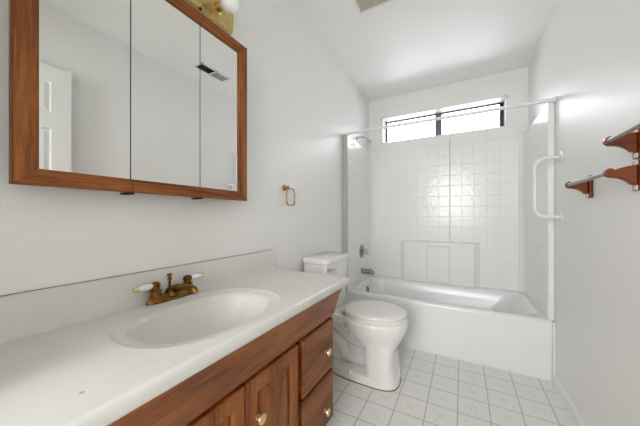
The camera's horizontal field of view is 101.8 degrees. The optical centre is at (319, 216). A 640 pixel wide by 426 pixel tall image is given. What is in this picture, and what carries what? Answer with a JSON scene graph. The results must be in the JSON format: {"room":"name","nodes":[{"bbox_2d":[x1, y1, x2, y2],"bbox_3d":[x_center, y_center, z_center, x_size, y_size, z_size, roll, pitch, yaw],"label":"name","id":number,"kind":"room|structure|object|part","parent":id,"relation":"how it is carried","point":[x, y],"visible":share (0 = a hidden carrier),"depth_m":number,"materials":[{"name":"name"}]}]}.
{"room":"bathroom","nodes":[
{"label":"bathroom","id":0,"kind":"room"},
{"bbox_2d":[0,0,368,295],"bbox_3d":[-0.183,-0.152,1.832,0.100,2.480,3.275,0,0,29],"label":"wall","id":1,"kind":"structure","parent":0,"point":[300,100],"depth_m":1.37,"materials":[{"name":"paint"}]},
{"bbox_2d":[9,0,246,200],"bbox_3d":[-0.566,-0.445,0.950,0.078,0.746,0.753,0,0,29],"label":"medicine cabinet","id":2,"kind":"object","parent":1,"relation":"attached to","point":[131,97],"visible":1,"depth_m":0.82,"materials":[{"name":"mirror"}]},
{"bbox_3d":[-0.663,-0.099,0.717,0.022,0.042,0.252,0,0,29],"label":"frame rail","id":3,"kind":"part","parent":2,"relation":"part of","materials":[{"name":"brown wood"}]},
{"bbox_3d":[-0.658,-0.449,0.739,0.008,0.660,0.206,0,0,29],"label":"mirror door","id":4,"kind":"part","parent":2,"relation":"part of","materials":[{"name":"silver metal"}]},
{"bbox_3d":[-0.547,-0.449,0.941,0.008,0.660,0.247,0,0,29],"label":"mirror door","id":5,"kind":"part","parent":2,"relation":"part of","materials":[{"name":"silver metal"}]},
{"bbox_3d":[-0.541,-0.099,0.937,0.022,0.042,0.248,0,0,29],"label":"frame rail","id":6,"kind":"part","parent":2,"relation":"part of","materials":[{"name":"brown wood"}]},
{"bbox_3d":[-0.541,-0.797,0.937,0.022,0.040,0.248,0,0,29],"label":"frame rail","id":7,"kind":"part","parent":2,"relation":"part of","materials":[{"name":"brown wood"}]},
{"bbox_3d":[-0.437,-0.449,1.141,0.008,0.660,0.204,0,0,29],"label":"mirror door","id":8,"kind":"part","parent":2,"relation":"part of","materials":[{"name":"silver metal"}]},
{"bbox_3d":[-0.420,-0.797,1.157,0.022,0.040,0.249,0,0,29],"label":"frame rail","id":9,"kind":"part","parent":2,"relation":"part of","materials":[{"name":"brown wood"}]},
{"bbox_3d":[-0.420,-0.099,1.157,0.022,0.042,0.249,0,0,29],"label":"frame rail","id":10,"kind":"part","parent":2,"relation":"part of","materials":[{"name":"brown wood"}]},
{"bbox_2d":[0,250,275,343],"bbox_3d":[-0.567,0.249,0.994,0.033,0.109,1.225,0,0,29],"label":"backsplash","id":11,"kind":"structure","parent":1,"relation":"attached to","point":[26,314],"depth_m":0.79,"materials":[{"name":"stone"}]},
{"bbox_2d":[186,0,239,34],"bbox_3d":[-0.526,-0.939,0.950,0.148,0.122,0.638,0,0,29],"label":"vanity light","id":12,"kind":"object","parent":1,"relation":"attached to","point":[221,12],"visible":1,"depth_m":1.14,"materials":[{"name":"gold metal"}]},
{"bbox_2d":[211,0,239,15],"bbox_3d":[-0.410,-0.932,1.138,0.126,0.083,0.082,0,0,29],"label":"bulb","id":13,"kind":"object","parent":12,"relation":"attached to","point":[218,7],"depth_m":1.13,"materials":[{"name":"white glass"}]},
{"bbox_2d":[282,185,294,205],"bbox_3d":[-0.198,-0.137,1.663,0.037,0.133,0.097,0,0,29],"label":"towel ring","id":14,"kind":"object","parent":1,"relation":"attached to","point":[284,187],"visible":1,"depth_m":1.63,"materials":[{"name":"gold metal"}]},
{"bbox_2d":[356,136,371,144],"bbox_3d":[0.463,-0.807,2.735,0.166,0.113,0.058,0,0,29],"label":"shower","id":15,"kind":"object","parent":1,"relation":"attached to","point":[369,142],"visible":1,"depth_m":2.72,"materials":[{"name":"silver metal"}]},
{"bbox_2d":[341,96,556,135],"bbox_3d":[0.870,-0.768,2.062,1.523,0.045,0.038,0,0,29],"label":"shower rod","id":16,"kind":"object","parent":1,"relation":"attached to","point":[554,99],"visible":1,"depth_m":1.95,"materials":[{"name":"white metal"}]},
{"bbox_2d":[287,0,556,100],"bbox_3d":[0.528,-1.423,1.441,1.724,0.060,3.275,0,0,29],"label":"ceiling","id":17,"kind":"structure","parent":0,"point":[397,47],"depth_m":2.01,"materials":[{"name":"paint"}]},
{"bbox_2d":[354,0,394,13],"bbox_3d":[0.328,-1.383,1.569,0.280,0.018,0.285,0,0,29],"label":"ceiling vent","id":18,"kind":"object","parent":17,"relation":"in","point":[363,6],"visible":1,"depth_m":1.68,"materials":[{"name":"white metal"}]},
{"bbox_2d":[369,67,527,149],"bbox_3d":[1.298,-0.152,2.841,1.524,2.480,0.160,0,0,29],"label":"wall","id":19,"kind":"structure","parent":0,"point":[513,84],"depth_m":2.67,"materials":[{"name":"paint"}]},
{"bbox_2d":[382,95,506,142],"bbox_3d":[1.297,-1.014,2.840,1.209,0.298,0.163,0,0,29],"label":"window","id":20,"kind":"structure","parent":19,"relation":"in","point":[501,100],"depth_m":2.81,"materials":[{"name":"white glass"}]},
{"bbox_2d":[326,345,575,425],"bbox_3d":[0.198,1.117,0.345,3.800,0.060,5.595,0,0,29],"label":"floor","id":21,"kind":"structure","parent":0,"point":[434,389],"depth_m":1.55,"materials":[{"name":"tile"}]},
{"bbox_2d":[108,288,341,425],"bbox_3d":[-0.377,0.715,0.895,0.459,0.744,1.206,0,0,29],"label":"vanity cabinet","id":22,"kind":"object","parent":21,"relation":"on","point":[283,376],"visible":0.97,"depth_m":0.87,"materials":[{"name":"brown wood"}]},
{"bbox_2d":[0,250,348,425],"bbox_3d":[-0.366,0.318,0.884,0.492,0.250,1.227,0,0,29],"label":"countertop","id":23,"kind":"structure","parent":22,"relation":"on","point":[92,352],"depth_m":0.67,"materials":[{"name":"stone"}]},
{"bbox_2d":[133,273,204,305],"bbox_3d":[-0.510,0.256,0.945,0.140,0.092,0.267,0,0,29],"label":"faucet","id":24,"kind":"object","parent":23,"relation":"on","point":[179,290],"visible":1,"depth_m":0.94,"materials":[{"name":"gold metal"}]},
{"bbox_3d":[-0.592,0.240,0.881,0.024,0.023,0.043,0,0,29],"label":"lever","id":25,"kind":"part","parent":24,"relation":"part of","materials":[{"name":"white ceramic"}]},
{"bbox_3d":[-0.549,0.290,0.966,0.046,0.024,0.182,0,0,29],"label":"plate","id":26,"kind":"part","parent":24,"relation":"part of","materials":[{"name":"gold metal"}]},
{"bbox_3d":[-0.563,0.246,0.974,0.019,0.072,0.019,0,0,29],"label":"lift rod","id":27,"kind":"part","parent":24,"relation":"part of","materials":[{"name":"gold metal"}]},
{"bbox_3d":[-0.505,0.266,0.950,0.140,0.043,0.047,0,0,20],"label":"spout","id":28,"kind":"part","parent":24,"relation":"part of","materials":[{"name":"gold metal"}]},
{"bbox_3d":[-0.501,0.240,1.048,0.024,0.023,0.043,0,0,29],"label":"lever","id":29,"kind":"part","parent":24,"relation":"part of","materials":[{"name":"white ceramic"}]},
{"bbox_3d":[-0.304,0.760,0.670,0.022,0.490,0.286,0,0,29],"label":"door","id":30,"kind":"part","parent":22,"relation":"part of","materials":[{"name":"brown wood"}]},
{"bbox_3d":[-0.304,0.760,0.670,0.020,0.386,0.182,0,0,29],"label":"door panel","id":31,"kind":"part","parent":22,"relation":"part of","materials":[{"name":"brown wood"}]},
{"bbox_3d":[-0.189,0.641,0.828,0.027,0.034,0.035,0,0,29],"label":"knob","id":32,"kind":"part","parent":22,"relation":"part of","materials":[{"name":"gold metal"}]},
{"bbox_3d":[-0.164,0.760,0.924,0.022,0.490,0.286,0,0,29],"label":"door","id":33,"kind":"part","parent":22,"relation":"part of","materials":[{"name":"brown wood"}]},
{"bbox_3d":[-0.164,0.760,0.924,0.020,0.386,0.182,0,0,29],"label":"door panel","id":34,"kind":"part","parent":22,"relation":"part of","materials":[{"name":"brown wood"}]},
{"bbox_3d":[-0.010,0.890,1.203,0.022,0.238,0.287,0,0,29],"label":"drawer","id":35,"kind":"part","parent":22,"relation":"part of","materials":[{"name":"brown wood"}]},
{"bbox_3d":[-0.010,0.635,1.203,0.022,0.242,0.287,0,0,29],"label":"drawer","id":36,"kind":"part","parent":22,"relation":"part of","materials":[{"name":"brown wood"}]},
{"bbox_3d":[0.033,0.922,1.230,0.027,0.034,0.035,0,0,29],"label":"knob","id":37,"kind":"part","parent":22,"relation":"part of","materials":[{"name":"gold metal"}]},
{"bbox_3d":[0.038,0.645,1.240,0.027,0.034,0.035,0,0,29],"label":"knob","id":38,"kind":"part","parent":22,"relation":"part of","materials":[{"name":"gold metal"}]},
{"bbox_2d":[303,251,407,391],"bbox_3d":[0.262,0.684,1.816,0.672,0.806,0.418,0,0,29],"label":"toilet","id":39,"kind":"object","parent":21,"relation":"on","point":[367,333],"visible":0.88,"depth_m":1.70,"materials":[{"name":"ceramic"}]},
{"bbox_3d":[0.051,0.494,1.915,0.190,0.350,0.380,0,0,29],"label":"tank","id":40,"kind":"part","parent":39,"relation":"part of","materials":[{"name":"white ceramic"}]},
{"bbox_3d":[0.052,0.300,1.915,0.208,0.039,0.388,0,0,29],"label":"tank lid","id":41,"kind":"part","parent":39,"relation":"part of","materials":[{"name":"white ceramic"}]},
{"bbox_3d":[0.376,0.656,1.776,0.418,0.022,0.372,0,0,29],"label":"seat","id":42,"kind":"part","parent":39,"relation":"part of","materials":[{"name":"ceramic"}]},
{"bbox_3d":[0.376,0.632,1.777,0.421,0.032,0.376,0,0,29],"label":"seat lid","id":43,"kind":"part","parent":39,"relation":"part of","materials":[{"name":"ceramic"}]},
{"bbox_3d":[0.367,0.863,1.781,0.454,0.390,0.378,0,0,29],"label":"bowl","id":44,"kind":"part","parent":39,"relation":"part of","materials":[{"name":"white ceramic"}]},
{"bbox_2d":[344,275,552,380],"bbox_3d":[1.067,0.887,2.421,1.518,0.401,0.790,0,0,29],"label":"bathtub","id":45,"kind":"object","parent":21,"relation":"on","point":[502,329],"visible":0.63,"depth_m":2.00,"materials":[{"name":"white ceramic"}]},
{"bbox_2d":[343,102,554,320],"bbox_3d":[1.068,-0.056,2.422,1.522,1.483,0.794,0,0,29],"label":"tub surround","id":46,"kind":"object","parent":45,"relation":"on","point":[458,211],"visible":0.92,"depth_m":2.58,"materials":[{"name":"tile"}]},
{"bbox_3d":[0.446,-0.037,2.768,0.099,1.446,0.730,0,0,29],"label":"panel","id":47,"kind":"part","parent":46,"relation":"part of","materials":[{"name":"plastic"}]},
{"bbox_2d":[359,244,368,257],"bbox_3d":[0.480,0.367,2.777,0.073,0.144,0.144,0,0,29],"label":"shower valve","id":48,"kind":"object","parent":46,"relation":"attached to","point":[362,251],"visible":1,"depth_m":2.75,"materials":[{"name":"silver metal"}]},
{"bbox_3d":[0.487,0.367,2.773,0.058,0.068,0.068,0,0,29],"label":"knob","id":49,"kind":"part","parent":48,"relation":"part of","materials":[{"name":"silver metal"}]},
{"bbox_2d":[361,268,373,274],"bbox_3d":[0.508,0.576,2.762,0.137,0.072,0.060,0,0,29],"label":"tub spout","id":50,"kind":"object","parent":46,"relation":"attached to","point":[363,271],"visible":1,"depth_m":2.75,"materials":[{"name":"silver metal"}]},
{"bbox_3d":[1.235,-0.056,2.727,1.484,1.483,0.099,0,0,29],"label":"panel","id":51,"kind":"part","parent":46,"relation":"part of","materials":[{"name":"tile"}]},
{"bbox_3d":[1.694,-0.037,2.081,0.095,1.446,0.730,0,0,29],"label":"panel","id":52,"kind":"part","parent":46,"relation":"part of","materials":[{"name":"plastic"}]},
{"bbox_2d":[528,0,639,425],"bbox_3d":[1.240,-0.152,1.050,0.100,2.480,3.275,0,0,29],"label":"wall","id":53,"kind":"structure","parent":0,"point":[586,55],"depth_m":1.20,"materials":[{"name":"paint"}]},
{"bbox_2d":[533,151,563,221],"bbox_3d":[1.415,-0.184,1.619,0.141,0.431,0.064,0,0,29],"label":"grab bar","id":54,"kind":"object","parent":53,"relation":"attached to","point":[560,157],"visible":1,"depth_m":1.63,"materials":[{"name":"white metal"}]},
{"bbox_2d":[553,322,555,375],"bbox_3d":[1.533,0.887,1.702,0.014,0.400,0.017,0,0,29],"label":"trim","id":55,"kind":"structure","parent":53,"relation":"attached to","point":[554,323],"depth_m":1.70,"materials":[{"name":"white wood"}]},
{"bbox_2d":[553,375,585,425],"bbox_3d":[1.004,1.058,0.737,0.012,0.058,2.218,0,0,29],"label":"baseboard","id":56,"kind":"structure","parent":53,"relation":"attached to","point":[572,410],"depth_m":1.47,"materials":[{"name":"white wood"}]},
{"bbox_2d":[565,159,639,197],"bbox_3d":[1.143,-0.142,1.075,0.092,0.106,0.443,0,0,29],"label":"towel bar","id":57,"kind":"object","parent":53,"relation":"attached to","point":[630,175],"visible":1,"depth_m":0.90,"materials":[{"name":"wood"}]},
{"bbox_3d":[1.232,-0.142,1.251,0.079,0.068,0.024,0,0,29],"label":"bracket arm","id":58,"kind":"part","parent":57,"relation":"part of","materials":[{"name":"red wood"}]},
{"bbox_3d":[1.273,-0.142,1.229,0.014,0.106,0.048,0,0,29],"label":"wall plate","id":59,"kind":"part","parent":57,"relation":"part of","materials":[{"name":"red wood"}]},
{"bbox_3d":[1.042,-0.142,0.905,0.079,0.068,0.024,0,0,29],"label":"bracket arm","id":60,"kind":"part","parent":57,"relation":"part of","materials":[{"name":"red wood"}]},
{"bbox_3d":[1.083,-0.142,0.883,0.014,0.106,0.048,0,0,29],"label":"wall plate","id":61,"kind":"part","parent":57,"relation":"part of","materials":[{"name":"red wood"}]},
{"bbox_2d":[602,122,639,159],"bbox_3d":[0.943,-0.252,0.711,0.092,0.106,0.483,0,0,29],"label":"towel bar","id":62,"kind":"object","parent":53,"relation":"attached to","point":[629,141],"visible":1,"depth_m":0.88,"materials":[{"name":"wood"}]},
{"bbox_3d":[1.042,-0.254,0.905,0.079,0.068,0.024,0,0,29],"label":"bracket arm","id":63,"kind":"part","parent":62,"relation":"part of","materials":[{"name":"red wood"}]},
{"bbox_3d":[1.083,-0.252,0.883,0.014,0.106,0.048,0,0,29],"label":"wall plate","id":64,"kind":"part","parent":62,"relation":"part of","materials":[{"name":"red wood"}]}
]}

